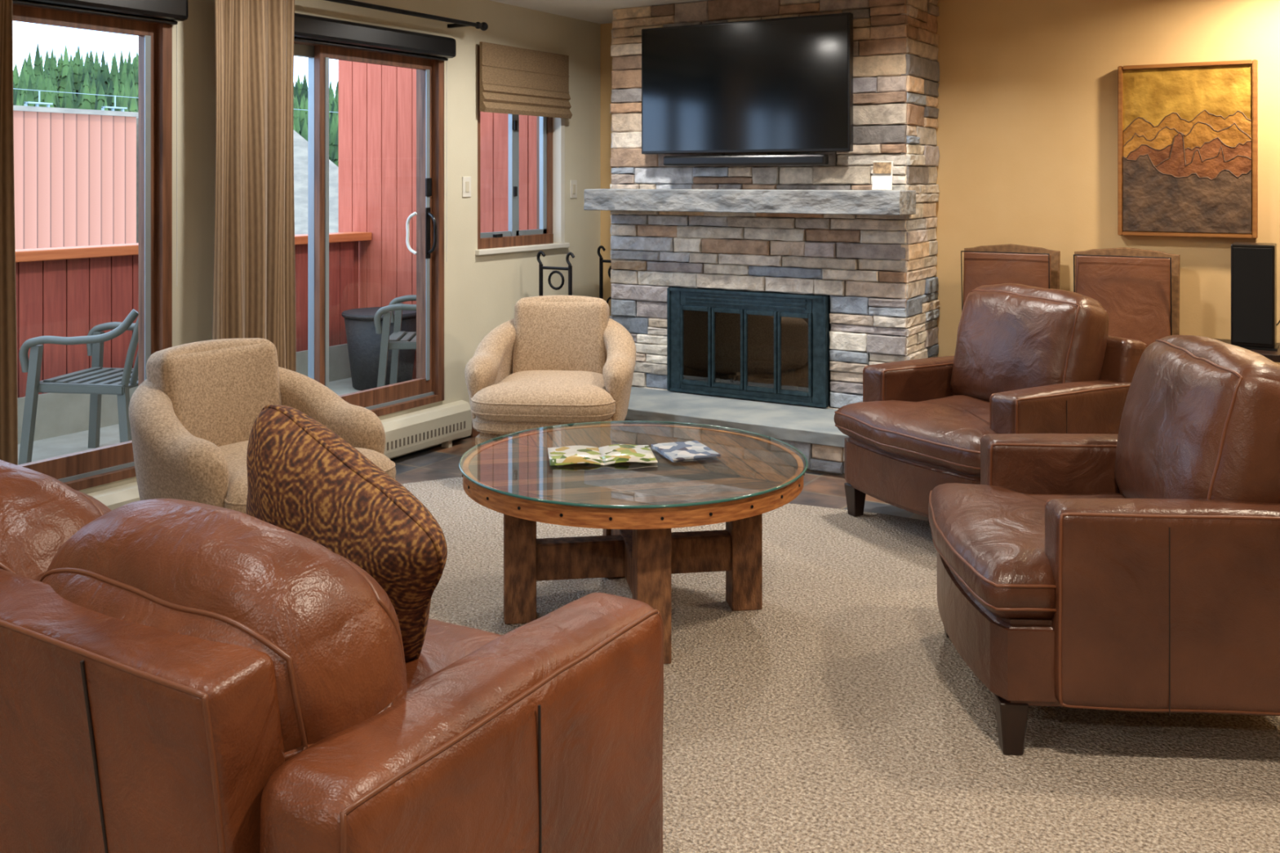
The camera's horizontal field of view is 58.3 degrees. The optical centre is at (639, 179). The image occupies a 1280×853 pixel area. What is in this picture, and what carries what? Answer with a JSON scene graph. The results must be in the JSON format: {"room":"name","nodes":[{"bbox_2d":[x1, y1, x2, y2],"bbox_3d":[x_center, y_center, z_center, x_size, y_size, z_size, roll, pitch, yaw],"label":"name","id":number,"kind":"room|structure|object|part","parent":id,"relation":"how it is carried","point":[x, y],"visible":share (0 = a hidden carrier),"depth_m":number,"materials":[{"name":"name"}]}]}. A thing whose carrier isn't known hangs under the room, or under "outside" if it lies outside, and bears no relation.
{"room":"living room","nodes":[
{"label":"living room","id":0,"kind":"room"},
{"bbox_2d":[17,377,413,463],"bbox_3d":[-3.202,1.550,5.089,2.040,0.200,7.370,0,0,31],"label":"floor","id":1,"kind":"structure","parent":0,"point":[70,443],"depth_m":6.36,"materials":[{"name":"concrete"}]},
{"bbox_2d":[17,309,138,465],"bbox_3d":[-2.688,0.996,5.892,0.693,0.908,0.596,0,0,8],"label":"patio chair","id":2,"kind":"object","parent":1,"relation":"on","point":[97,380],"visible":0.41,"depth_m":5.66,"materials":[{"name":"plastic"}]},
{"bbox_3d":[-3.014,1.135,5.672,0.094,0.630,0.066,0,0,8],"label":"leg","id":3,"kind":"part","parent":2,"relation":"part of","materials":[{"name":"grey plastic"}]},
{"bbox_3d":[-2.771,0.794,5.663,0.596,0.315,0.114,0,0,8],"label":"arm","id":4,"kind":"part","parent":2,"relation":"part of","materials":[{"name":"grey plastic"}]},
{"bbox_3d":[-2.743,1.032,5.900,0.500,0.045,0.500,0,0,8],"label":"seat frame","id":5,"kind":"part","parent":2,"relation":"part of","materials":[{"name":"grey plastic"}]},
{"bbox_3d":[-2.938,1.135,6.196,0.094,0.630,0.066,0,0,8],"label":"leg","id":6,"kind":"part","parent":2,"relation":"part of","materials":[{"name":"grey plastic"}]},
{"bbox_3d":[-2.698,0.794,6.147,0.599,0.315,0.080,0,0,14],"label":"arm","id":7,"kind":"part","parent":2,"relation":"part of","materials":[{"name":"grey plastic"}]},
{"bbox_3d":[-2.525,1.235,5.631,0.094,0.430,0.066,0,0,8],"label":"leg","id":8,"kind":"part","parent":2,"relation":"part of","materials":[{"name":"grey plastic"}]},
{"bbox_2d":[15,231,371,444],"bbox_3d":[-3.961,0.920,5.486,0.190,1.060,7.260,0,0,31],"label":"balcony railing","id":9,"kind":"object","parent":1,"relation":"on","point":[64,291],"visible":0.48,"depth_m":6.66,"materials":[{"name":"wood"}]},
{"bbox_2d":[342,306,416,391],"bbox_3d":[-1.807,1.185,8.039,0.550,0.530,0.550,0,0,31],"label":"trash can","id":10,"kind":"object","parent":1,"relation":"on","point":[363,343],"visible":0.6,"depth_m":7.85,"materials":[{"name":"plastic"}]},
{"bbox_2d":[373,294,416,386],"bbox_3d":[-1.317,0.996,7.386,0.693,0.908,0.596,0,0,-4],"label":"patio chair","id":11,"kind":"object","parent":1,"relation":"on","point":[393,342],"visible":0.24,"depth_m":7.12,"materials":[{"name":"plastic"}]},
{"bbox_3d":[-1.590,1.135,7.102,0.094,0.630,0.066,0,0,-4],"label":"leg","id":12,"kind":"part","parent":11,"relation":"part of","materials":[{"name":"grey plastic"}]},
{"bbox_3d":[-1.348,0.794,7.132,0.599,0.315,0.080,0,0,-10],"label":"arm","id":13,"kind":"part","parent":11,"relation":"part of","materials":[{"name":"grey plastic"}]},
{"bbox_3d":[-1.625,1.135,7.631,0.094,0.630,0.066,0,0,-4],"label":"leg","id":14,"kind":"part","parent":11,"relation":"part of","materials":[{"name":"grey plastic"}]},
{"bbox_3d":[-1.373,1.032,7.382,0.500,0.045,0.500,0,0,-4],"label":"seat frame","id":15,"kind":"part","parent":11,"relation":"part of","materials":[{"name":"grey plastic"}]},
{"bbox_3d":[-1.380,0.794,7.633,0.599,0.315,0.080,0,0,2],"label":"arm","id":16,"kind":"part","parent":11,"relation":"part of","materials":[{"name":"grey plastic"}]},
{"bbox_2d":[78,0,600,494],"bbox_3d":[-2.774,0.205,3.676,0.160,2.490,9.400,0,0,31],"label":"wall","id":17,"kind":"structure","parent":0,"point":[482,293],"depth_m":6.41,"materials":[{"name":"beige paint"}]},
{"bbox_2d":[12,3,172,490],"bbox_3d":[-2.507,0.253,4.099,0.092,1.815,1.710,0,0,31],"label":"window frame","id":18,"kind":"structure","parent":17,"relation":"in","point":[64,466],"depth_m":4.76,"materials":[{"name":"brown wood"}]},
{"bbox_3d":[-2.255,0.245,4.431,0.006,1.690,0.823,0,0,31],"label":"sliding panel","id":19,"kind":"part","parent":18,"relation":"part of","materials":[{"name":"metal"}]},
{"bbox_2d":[57,462,134,483],"bbox_3d":[-2.497,1.167,4.093,0.080,0.015,1.710,0,0,31],"label":"track","id":20,"kind":"object","parent":17,"relation":"attached to","point":[131,464],"visible":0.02,"depth_m":4.57,"materials":[{"name":"silver metal"}]},
{"bbox_2d":[12,0,188,286],"bbox_3d":[-2.420,-0.163,4.005,0.076,1.225,1.930,0,0,31],"label":"roller blind","id":21,"kind":"object","parent":17,"relation":"attached to","point":[162,11],"visible":1,"depth_m":4.58,"materials":[{"name":"black plastic"}]},
{"bbox_3d":[-1.947,-0.100,4.824,0.004,1.100,0.004,0,0,9],"label":"bead chain","id":22,"kind":"part","parent":21,"relation":"part of","materials":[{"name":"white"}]},
{"bbox_2d":[85,400,471,513],"bbox_3d":[-1.950,1.349,4.802,0.075,0.227,3.780,0,0,31],"label":"baseboard heater","id":23,"kind":"object","parent":17,"relation":"attached to","point":[411,432],"visible":0.29,"depth_m":6.02,"materials":[{"name":"beige metal"}]},
{"bbox_2d":[293,43,436,407],"bbox_3d":[-1.504,0.253,5.684,0.160,1.815,1.400,0,0,31],"label":"door","id":24,"kind":"structure","parent":17,"relation":"in","point":[386,393],"depth_m":5.63,"materials":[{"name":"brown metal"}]},
{"bbox_3d":[-1.753,0.253,5.393,0.036,1.815,0.645,0,0,31],"label":"fixed panel frame","id":25,"kind":"part","parent":24,"relation":"part of","materials":[{"name":"silver metal"}]},
{"bbox_3d":[-1.734,0.245,5.384,0.006,1.690,0.583,0,0,31],"label":"fixed panel","id":26,"kind":"part","parent":24,"relation":"part of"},
{"bbox_3d":[-1.343,0.245,5.931,0.006,1.690,0.753,0,0,31],"label":"sliding panel","id":27,"kind":"part","parent":24,"relation":"part of","materials":[{"name":"glass"}]},
{"bbox_2d":[405,211,417,254],"bbox_3d":[-1.241,0.290,6.230,0.066,0.235,0.020,0,0,20],"label":"handle grip","id":28,"kind":"object","parent":24,"relation":"attached to","point":[415,213],"visible":1,"depth_m":6.23,"materials":[{"name":"white"}]},
{"bbox_2d":[425,207,431,258],"bbox_3d":[-1.154,0.290,6.243,0.010,0.280,0.036,0,0,31],"label":"plate","id":29,"kind":"object","parent":24,"relation":"attached to","point":[428,219],"depth_m":6.24,"materials":[{"name":"metal"}]},
{"bbox_2d":[425,177,431,195],"bbox_3d":[-1.151,0.040,6.241,0.016,0.100,0.040,0,0,31],"label":"lock","id":30,"kind":"object","parent":24,"relation":"attached to","point":[428,180],"visible":1,"depth_m":6.23,"materials":[{"name":"black plastic"}]},
{"bbox_3d":[-1.130,0.290,6.221,0.076,0.236,0.020,0,0,41],"label":"handle","id":31,"kind":"part","parent":24,"relation":"part of","materials":[{"name":"metal"}]},
{"bbox_2d":[293,40,444,416],"bbox_3d":[-1.531,0.255,5.700,0.162,1.910,1.490,0,0,31],"label":"frame","id":32,"kind":"object","parent":17,"relation":"attached to","point":[437,65],"visible":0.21,"depth_m":6.27,"materials":[{"name":"brown wood"}]},
{"bbox_2d":[293,12,456,262],"bbox_3d":[-1.404,-0.163,5.675,0.076,1.225,1.440,0,0,31],"label":"roller blind","id":33,"kind":"object","parent":17,"relation":"attached to","point":[308,28],"visible":0.64,"depth_m":5.72,"materials":[{"name":"black plastic"}]},
{"bbox_3d":[-1.059,-0.100,6.285,0.004,1.100,0.004,0,0,-36],"label":"bead chain","id":34,"kind":"part","parent":33,"relation":"part of","materials":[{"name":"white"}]},
{"bbox_2d":[364,391,434,409],"bbox_3d":[-1.523,1.167,5.695,0.080,0.015,1.400,0,0,31],"label":"track","id":35,"kind":"object","parent":17,"relation":"attached to","point":[423,395],"visible":0.21,"depth_m":6.04,"materials":[{"name":"silver metal"}]},
{"bbox_2d":[325,0,488,31],"bbox_3d":[-1.950,-0.850,4.699,0.184,0.048,4.004,0,0,31],"label":"curtain rod","id":36,"kind":"object","parent":17,"relation":"attached to","point":[483,26],"visible":1,"depth_m":5.90,"materials":[{"name":"metal"}]},
{"bbox_2d":[0,0,17,465],"bbox_3d":[-2.391,0.125,3.840,0.099,2.150,0.599,0,0,31],"label":"curtain","id":37,"kind":"object","parent":36,"relation":"hanging from","point":[8,338],"visible":0.85,"depth_m":4.07,"materials":[{"name":"fabric"}]},
{"bbox_2d":[212,0,296,372],"bbox_3d":[-1.685,0.125,5.002,0.098,2.150,0.459,0,0,31],"label":"curtain","id":38,"kind":"object","parent":36,"relation":"hanging from","point":[254,274],"visible":0.76,"depth_m":5.00,"materials":[{"name":"fabric"}]},
{"bbox_2d":[462,176,471,197],"bbox_3d":[-0.976,0.040,6.468,0.011,0.116,0.072,0,0,31],"label":"light switch","id":39,"kind":"object","parent":17,"relation":"attached to","point":[466,180],"visible":1,"depth_m":6.46,"materials":[{"name":"white"}]},
{"bbox_2d":[471,421,480,437],"bbox_3d":[-0.606,1.410,7.074,0.015,0.100,1.340,0,0,31],"label":"baseboard","id":40,"kind":"structure","parent":17,"relation":"attached to","point":[474,433],"depth_m":6.51,"materials":[{"name":"brown wood"}]},
{"bbox_2d":[493,233,502,237],"bbox_3d":[-0.839,0.330,6.771,0.030,0.020,0.060,0,0,31],"label":"crank","id":41,"kind":"object","parent":17,"relation":"attached to","point":[497,235],"visible":1,"depth_m":6.75,"materials":[{"name":"black plastic"}]},
{"bbox_2d":[480,113,546,238],"bbox_3d":[-0.784,-0.190,6.949,0.040,1.060,0.720,0,0,31],"label":"window","id":42,"kind":"structure","parent":17,"relation":"in","point":[513,135],"depth_m":7.00,"materials":[{"name":"silver metal"}]},
{"bbox_2d":[513,186,517,195],"bbox_3d":[-0.754,0.070,6.945,0.015,0.060,0.025,0,0,31],"label":"latch","id":43,"kind":"object","parent":42,"relation":"attached to","point":[515,188],"depth_m":6.94,"materials":[{"name":"metal"}]},
{"bbox_2d":[513,120,517,130],"bbox_3d":[-0.754,-0.330,6.945,0.015,0.060,0.025,0,0,31],"label":"latch","id":44,"kind":"object","parent":42,"relation":"attached to","point":[515,122],"depth_m":6.94,"materials":[{"name":"metal"}]},
{"bbox_2d":[477,45,553,248],"bbox_3d":[-0.788,-0.185,6.951,0.130,1.170,0.820,0,0,31],"label":"frame","id":45,"kind":"object","parent":17,"relation":"attached to","point":[544,238],"visible":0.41,"depth_m":7.12,"materials":[{"name":"brown wood"}]},
{"bbox_2d":[475,242,569,255],"bbox_3d":[-0.701,0.415,6.922,0.050,0.029,0.900,0,0,31],"label":"trim","id":46,"kind":"structure","parent":17,"relation":"attached to","point":[515,249],"depth_m":6.86,"materials":[{"name":"white"}]},
{"bbox_2d":[480,41,572,118],"bbox_3d":[-0.669,-0.585,6.879,0.046,0.400,0.860,0,0,31],"label":"roman shade","id":47,"kind":"object","parent":17,"relation":"attached to","point":[513,80],"visible":1,"depth_m":6.84,"materials":[{"name":"fabric"}]},
{"bbox_2d":[552,117,564,243],"bbox_3d":[-0.555,-0.185,7.312,0.154,1.170,0.040,0,0,31],"label":"reveal","id":48,"kind":"object","parent":17,"relation":"attached to","point":[558,123],"visible":0.36,"depth_m":7.27,"materials":[{"name":"white"}]},
{"bbox_2d":[569,180,577,198],"bbox_3d":[-0.425,0.060,7.374,0.011,0.116,0.072,0,0,31],"label":"light switch","id":49,"kind":"object","parent":17,"relation":"attached to","point":[573,184],"visible":1,"depth_m":7.36,"materials":[{"name":"white"}]},
{"bbox_2d":[489,0,707,23],"bbox_3d":[0.302,-1.100,1.806,7.360,0.120,9.600,0,0,31],"label":"ceiling","id":50,"kind":"structure","parent":0,"point":[599,11],"depth_m":6.87,"materials":[{"name":"paint"}]},
{"bbox_2d":[390,435,928,520],"bbox_3d":[0.302,1.516,1.806,7.360,0.108,9.600,0,0,31],"label":"floor","id":51,"kind":"structure","parent":0,"point":[437,462],"depth_m":5.62,"materials":[{"name":"wood"}]},
{"bbox_2d":[537,245,611,303],"bbox_3d":[-0.327,0.935,7.016,0.270,1.029,0.674,0,0,31],"label":"rack","id":52,"kind":"object","parent":51,"relation":"on","point":[602,260],"visible":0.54,"depth_m":6.78,"materials":[{"name":"metal"}]},
{"bbox_3d":[-0.586,0.975,6.793,0.022,0.950,0.022,0,0,9],"label":"post","id":53,"kind":"part","parent":52,"relation":"part of","materials":[{"name":"metal"}]},
{"bbox_3d":[-0.407,0.975,6.684,0.022,0.950,0.022,0,0,9],"label":"post","id":54,"kind":"part","parent":52,"relation":"part of","materials":[{"name":"metal"}]},
{"bbox_3d":[-0.248,0.975,7.349,0.022,0.950,0.022,0,0,9],"label":"post","id":55,"kind":"part","parent":52,"relation":"part of","materials":[{"name":"metal"}]},
{"bbox_2d":[583,0,939,476],"bbox_3d":[0.594,0.211,6.482,1.960,2.502,1.105,0,0,31],"label":"stone fireplace","id":56,"kind":"object","parent":51,"relation":"on","point":[816,229],"visible":0.68,"depth_m":6.29,"materials":[{"name":"stone"}]},
{"bbox_2d":[663,154,828,165],"bbox_3d":[0.587,-0.109,6.437,1.000,0.058,0.110,0,0,31],"label":"soundbar","id":57,"kind":"object","parent":56,"relation":"attached to","point":[769,159],"visible":1,"depth_m":6.37,"materials":[{"name":"black plastic"}]},
{"bbox_2d":[641,12,853,154],"bbox_3d":[0.586,-0.517,6.436,1.290,0.735,0.113,0,0,31],"label":"wall tv","id":58,"kind":"object","parent":56,"relation":"attached to","point":[785,84],"visible":1,"depth_m":6.36,"materials":[{"name":"black plastic"}]},
{"bbox_2d":[666,286,831,408],"bbox_3d":[0.703,0.936,6.675,0.996,0.604,0.462,0,0,31],"label":"fireplace insert","id":59,"kind":"object","parent":56,"relation":"in","point":[766,346],"visible":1,"depth_m":6.60,"materials":[{"name":"metal"}]},
{"bbox_3d":[0.325,0.961,6.649,0.200,0.454,0.024,0,0,31],"label":"door","id":60,"kind":"part","parent":59,"relation":"part of","materials":[{"name":"metal"}]},
{"bbox_3d":[0.501,0.961,6.542,0.200,0.454,0.024,0,0,31],"label":"door","id":61,"kind":"part","parent":59,"relation":"part of","materials":[{"name":"metal"}]},
{"bbox_3d":[0.678,0.961,6.434,0.200,0.454,0.024,0,0,31],"label":"door","id":62,"kind":"part","parent":59,"relation":"part of","materials":[{"name":"metal"}]},
{"bbox_3d":[0.854,0.961,6.327,0.200,0.454,0.024,0,0,31],"label":"door","id":63,"kind":"part","parent":59,"relation":"part of","materials":[{"name":"metal"}]},
{"bbox_2d":[583,188,915,215],"bbox_3d":[0.557,0.117,6.411,1.930,0.127,0.272,0,0,31],"label":"mantel shelf","id":64,"kind":"object","parent":56,"relation":"attached to","point":[673,202],"depth_m":6.26,"materials":[{"name":"stone"}]},
{"bbox_2d":[871,160,893,190],"bbox_3d":[1.261,-0.022,5.963,0.110,0.150,0.024,0,0,37],"label":"photo card","id":65,"kind":"object","parent":56,"relation":"on","point":[882,171],"visible":1,"depth_m":5.95,"materials":[{"name":"white paper"}]},
{"bbox_2d":[872,161,891,173],"bbox_3d":[1.257,-0.062,5.957,0.100,0.060,0.002,0,-7,37],"label":"picture","id":66,"kind":"object","parent":65,"relation":"attached to","point":[879,167],"depth_m":5.96},
{"bbox_2d":[397,476,1279,852],"bbox_3d":[0.033,1.456,1.045,6.770,0.012,7.780,0,0,31],"label":"carpet","id":67,"kind":"object","parent":51,"relation":"on","point":[841,713],"visible":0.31,"depth_m":3.01,"materials":[{"name":"beige carpet"}]},
{"bbox_2d":[128,337,395,515],"bbox_3d":[-1.422,1.036,4.247,0.902,0.829,0.837,0,0,35],"label":"chair","id":68,"kind":"object","parent":67,"relation":"on","point":[197,409],"visible":0.5,"depth_m":4.24,"materials":[{"name":"fabric"}]},
{"bbox_2d":[146,337,282,446],"bbox_3d":[-1.649,0.873,4.408,0.252,0.510,0.500,-11,-6,35],"label":"cushion","id":69,"kind":"object","parent":68,"relation":"on","point":[219,390],"depth_m":4.35,"materials":[{"name":"fabric"}]},
{"bbox_2d":[217,440,395,515],"bbox_3d":[-1.355,1.090,4.200,0.740,0.200,0.709,0,0,35],"label":"seat cushion","id":70,"kind":"object","parent":68,"relation":"on","point":[231,482],"depth_m":4.13,"materials":[{"name":"fabric"}]},
{"bbox_2d":[0,459,663,852],"bbox_3d":[-1.231,1.000,2.515,2.522,0.900,1.005,0,0,31],"label":"leather sofa","id":71,"kind":"object","parent":67,"relation":"on","point":[175,677],"visible":1,"depth_m":1.75,"materials":[{"name":"brown leather"}]},
{"bbox_2d":[0,459,110,580],"bbox_3d":[-1.313,0.804,2.297,0.740,0.507,0.391,0,11,31],"label":"cushion","id":72,"kind":"object","parent":71,"relation":"on","point":[38,512],"depth_m":2.11,"materials":[{"name":"leather"}]},
{"bbox_3d":[-1.434,1.030,2.183,2.124,0.704,0.134,0,7,31],"label":"frame","id":73,"kind":"part","parent":71,"relation":"part of","materials":[{"name":"leather"}]},
{"bbox_2d":[36,502,406,764],"bbox_3d":[-0.714,0.805,1.927,0.743,0.514,0.388,0,11,31],"label":"cushion","id":74,"kind":"object","parent":71,"relation":"on","point":[300,643],"depth_m":1.74,"materials":[{"name":"leather"}]},
{"bbox_2d":[243,406,445,662],"bbox_3d":[-0.613,0.726,2.339,0.591,0.533,0.266,0,0,26],"label":"throw pillow","id":75,"kind":"object","parent":71,"relation":"on","point":[303,479],"visible":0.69,"depth_m":2.21,"materials":[{"name":"fabric"}]},
{"bbox_2d":[402,620,504,689],"bbox_3d":[-0.577,1.066,2.246,0.697,0.202,0.780,0,0,31],"label":"seat cushion","id":76,"kind":"object","parent":71,"relation":"on","point":[446,644],"depth_m":2.38,"materials":[{"name":"leather"}]},
{"bbox_3d":[-0.246,1.089,1.917,0.206,0.575,0.878,0,0,31],"label":"arm","id":77,"kind":"part","parent":71,"relation":"part of","materials":[{"name":"leather"}]},
{"bbox_2d":[464,295,635,450],"bbox_3d":[-0.439,1.036,5.862,0.837,0.829,0.902,0,0,5],"label":"chair","id":78,"kind":"object","parent":67,"relation":"on","point":[560,359],"visible":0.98,"depth_m":5.79,"materials":[{"name":"fabric"}]},
{"bbox_2d":[470,369,615,422],"bbox_3d":[-0.446,1.090,5.781,0.709,0.200,0.740,0,0,5],"label":"seat cushion","id":79,"kind":"object","parent":78,"relation":"on","point":[504,396],"depth_m":5.47,"materials":[{"name":"fabric"}]},
{"bbox_3d":[-0.446,1.183,5.787,0.695,0.065,0.688,0,0,5],"label":"seat rail","id":80,"kind":"part","parent":78,"relation":"part of","materials":[{"name":"fabric"}]},
{"bbox_2d":[512,295,609,373],"bbox_3d":[-0.413,0.873,6.139,0.500,0.510,0.252,0,-9,5],"label":"cushion","id":81,"kind":"object","parent":78,"relation":"on","point":[551,333],"depth_m":6.04,"materials":[{"name":"fabric"}]},
{"bbox_2d":[458,420,808,664],"bbox_3d":[-0.022,1.190,3.852,1.161,0.520,1.161,0,0,-9],"label":"round coffee table","id":82,"kind":"object","parent":67,"relation":"on","point":[637,505],"visible":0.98,"depth_m":3.74,"materials":[{"name":"brown wood"}]},
{"bbox_3d":[-0.398,1.220,3.795,0.104,0.460,0.104,0,0,-9],"label":"leg","id":83,"kind":"part","parent":82,"relation":"part of","materials":[{"name":"wood"}]},
{"bbox_2d":[547,444,657,466],"bbox_3d":[-0.130,0.923,3.848,0.350,0.013,0.240,0,0,-7],"label":"magazine","id":84,"kind":"object","parent":82,"relation":"on","point":[618,453],"visible":1,"depth_m":3.83,"materials":[{"name":"paper"}]},
{"bbox_3d":[-0.080,1.220,4.228,0.104,0.460,0.104,0,0,-9],"label":"leg","id":85,"kind":"part","parent":82,"relation":"part of","materials":[{"name":"wood"}]},
{"bbox_3d":[0.035,1.220,3.476,0.104,0.460,0.104,0,0,-9],"label":"leg","id":86,"kind":"part","parent":82,"relation":"part of","materials":[{"name":"wood"}]},
{"bbox_2d":[651,440,720,460],"bbox_3d":[0.155,0.926,3.932,0.170,0.006,0.220,0,0,-19],"label":"magazine","id":87,"kind":"object","parent":82,"relation":"on","point":[676,451],"visible":1,"depth_m":3.92,"materials":[{"name":"paper"}]},
{"bbox_3d":[0.354,1.220,3.909,0.104,0.460,0.104,0,0,-9],"label":"leg","id":88,"kind":"part","parent":82,"relation":"part of","materials":[{"name":"wood"}]},
{"bbox_2d":[834,284,1147,518],"bbox_3d":[1.451,0.953,4.823,1.003,0.994,0.908,0,0,-29],"label":"leather armchair","id":89,"kind":"object","parent":67,"relation":"on","point":[1027,359],"visible":0.77,"depth_m":4.67,"materials":[{"name":"brown"}]},
{"bbox_3d":[0.932,1.383,4.961,0.072,0.135,0.072,0,0,-29],"label":"leg","id":90,"kind":"part","parent":89,"relation":"part of","materials":[{"name":"brown wood"}]},
{"bbox_3d":[1.319,1.065,5.178,0.704,0.511,0.158,0,0,-29],"label":"arm","id":91,"kind":"part","parent":89,"relation":"part of","materials":[{"name":"leather"}]},
{"bbox_3d":[1.422,1.212,4.807,0.890,0.215,0.840,0,0,-29],"label":"frame rail","id":92,"kind":"part","parent":89,"relation":"part of","materials":[{"name":"leather"}]},
{"bbox_2d":[834,396,1000,475],"bbox_3d":[1.342,1.040,4.763,0.756,0.199,0.877,0,0,-29],"label":"seat cushion","id":93,"kind":"object","parent":89,"relation":"on","point":[917,436],"depth_m":4.59,"materials":[{"name":"leather"}]},
{"bbox_2d":[951,284,1110,401],"bbox_3d":[1.661,0.746,4.940,0.359,0.593,0.700,16,-7,-28],"label":"cushion","id":94,"kind":"object","parent":89,"relation":"on","point":[1019,336],"depth_m":4.76,"materials":[{"name":"leather"}]},
{"bbox_3d":[1.680,1.065,4.521,0.704,0.511,0.158,0,0,-29],"label":"arm","id":95,"kind":"part","parent":89,"relation":"part of","materials":[{"name":"leather"}]},
{"bbox_3d":[1.794,0.980,5.011,0.140,0.660,0.840,9,-4,-28],"label":"frame","id":96,"kind":"part","parent":89,"relation":"part of","materials":[{"name":"leather"}]},
{"bbox_2d":[928,335,1279,755],"bbox_3d":[1.357,0.951,3.251,1.003,0.998,0.908,0,0,4],"label":"leather armchair","id":97,"kind":"object","parent":67,"relation":"on","point":[1137,568],"visible":1,"depth_m":2.86,"materials":[{"name":"brown leather"}]},
{"bbox_3d":[1.323,1.212,3.254,0.890,0.215,0.840,0,0,4],"label":"frame rail","id":98,"kind":"part","parent":97,"relation":"part of","materials":[{"name":"leather"}]},
{"bbox_3d":[0.942,1.383,2.911,0.072,0.135,0.072,0,0,4],"label":"leg","id":99,"kind":"part","parent":97,"relation":"part of","materials":[{"name":"brown wood"}]},
{"bbox_2d":[928,481,1128,619],"bbox_3d":[1.233,1.040,3.260,0.756,0.199,0.877,0,0,4],"label":"seat cushion","id":100,"kind":"object","parent":97,"relation":"on","point":[994,555],"depth_m":2.99,"materials":[{"name":"leather"}]},
{"bbox_3d":[1.440,1.065,3.621,0.704,0.511,0.158,0,0,4],"label":"arm","id":101,"kind":"part","parent":97,"relation":"part of","materials":[{"name":"leather"}]},
{"bbox_3d":[1.384,1.065,2.873,0.704,0.511,0.158,0,0,4],"label":"arm","id":102,"kind":"part","parent":97,"relation":"part of","materials":[{"name":"leather"}]},
{"bbox_2d":[1114,335,1279,502],"bbox_3d":[1.599,0.746,3.236,0.358,0.593,0.706,14,1,4],"label":"cushion","id":103,"kind":"object","parent":97,"relation":"on","point":[1200,420],"depth_m":3.02,"materials":[{"name":"leather"}]},
{"bbox_2d":[960,244,1060,316],"bbox_3d":[1.863,0.904,5.951,0.500,1.117,0.566,0,0,31],"label":"dining chair","id":104,"kind":"object","parent":51,"relation":"on","point":[1004,264],"visible":0.2,"depth_m":6.07,"materials":[{"name":"brown wood"}]},
{"bbox_3d":[1.992,0.648,6.163,0.500,0.605,0.035,0,-3,31],"label":"frame","id":105,"kind":"part","parent":104,"relation":"part of","materials":[{"name":"brown wood"}]},
{"bbox_2d":[1073,247,1180,351],"bbox_3d":[2.354,0.904,5.653,0.500,1.117,0.566,0,0,31],"label":"dining chair","id":106,"kind":"object","parent":51,"relation":"on","point":[1139,289],"visible":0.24,"depth_m":5.74,"materials":[{"name":"brown wood"}]},
{"bbox_2d":[1226,339,1279,362],"bbox_3d":[2.896,1.123,5.378,0.500,0.677,0.440,0,0,31],"label":"side table","id":107,"kind":"object","parent":51,"relation":"on","point":[1274,356],"visible":0.02,"depth_m":5.18,"materials":[{"name":"brown wood"}]},
{"bbox_2d":[1231,242,1279,351],"bbox_3d":[2.916,0.542,5.361,0.283,0.485,0.208,0,0,31],"label":"tower speaker","id":108,"kind":"object","parent":107,"relation":"on","point":[1254,324],"visible":0.96,"depth_m":5.30},
{"bbox_2d":[600,0,1279,363],"bbox_3d":[2.783,0.210,5.886,7.360,2.500,0.150,0,0,31],"label":"wall","id":109,"kind":"structure","parent":0,"point":[1027,129],"depth_m":6.13,"materials":[{"name":"beige paint"}]},
{"bbox_2d":[1117,59,1257,238],"bbox_3d":[2.751,-0.150,5.779,0.636,0.876,0.046,0,0,31],"label":"picture","id":110,"kind":"object","parent":109,"relation":"attached to","point":[1188,132],"visible":1,"depth_m":5.76,"materials":[{"name":"brown wood"}]},
{"label":"outside","id":111,"kind":"structure","parent":0,"visible":0},
{"bbox_2d":[13,105,138,248],"bbox_3d":[-14.822,3.700,7.402,1.180,9.500,25.250,0,0,31],"label":"neighbouring building","id":112,"kind":"structure","parent":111,"point":[75,169],"depth_m":17.01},
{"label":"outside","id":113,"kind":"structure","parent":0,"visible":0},
{"bbox_2d":[136,116,338,243],"bbox_3d":[-6.809,3.575,20.466,1.100,9.750,4.700,0,0,31],"label":"building","id":114,"kind":"structure","parent":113,"point":[300,144],"depth_m":20.62,"materials":[{"name":"grey"}]},
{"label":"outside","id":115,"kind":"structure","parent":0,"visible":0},
{"bbox_3d":[-30.281,-1.319,100.335,120.000,18.573,260.000,0,0,31],"label":"ground","id":116,"kind":"structure","parent":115,"visible":0},
{"bbox_2d":[13,42,338,166],"bbox_3d":[-36.399,-5.542,100.085,72.401,20.710,119.371,0,0,31],"label":"pine forest","id":117,"kind":"object","parent":116,"relation":"on","point":[71,75],"visible":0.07,"depth_m":99.43,"materials":[{"name":"plant"}]},
{"bbox_2d":[13,88,338,112],"bbox_3d":[-6.382,-3.056,74.100,0.500,1.212,120.000,0,0,31],"label":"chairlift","id":118,"kind":"object","parent":116,"relation":"on","point":[37,104],"visible":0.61,"depth_m":46.84,"materials":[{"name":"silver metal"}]},
{"bbox_3d":[-23.786,-2.760,45.476,0.500,0.620,1.000,0,0,31],"label":"chair frame","id":119,"kind":"part","parent":118,"relation":"part of","materials":[{"name":"silver metal"}]},
{"bbox_3d":[-22.072,-2.760,48.296,0.500,0.620,1.000,0,0,31],"label":"chair frame","id":120,"kind":"part","parent":118,"relation":"part of","materials":[{"name":"silver metal"}]},
{"bbox_3d":[-1.348,-0.800,8.244,2.130,4.500,0.092,0,0,31],"label":"backing","id":121,"kind":"object","parent":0,"visible":0},
{"bbox_2d":[338,59,536,379],"bbox_3d":[-1.395,-0.800,8.204,2.092,4.500,0.030,0,0,31],"label":"exterior wall","id":122,"kind":"structure","parent":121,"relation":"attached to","point":[377,103],"depth_m":8.46,"materials":[{"name":"wood"}]}
]}

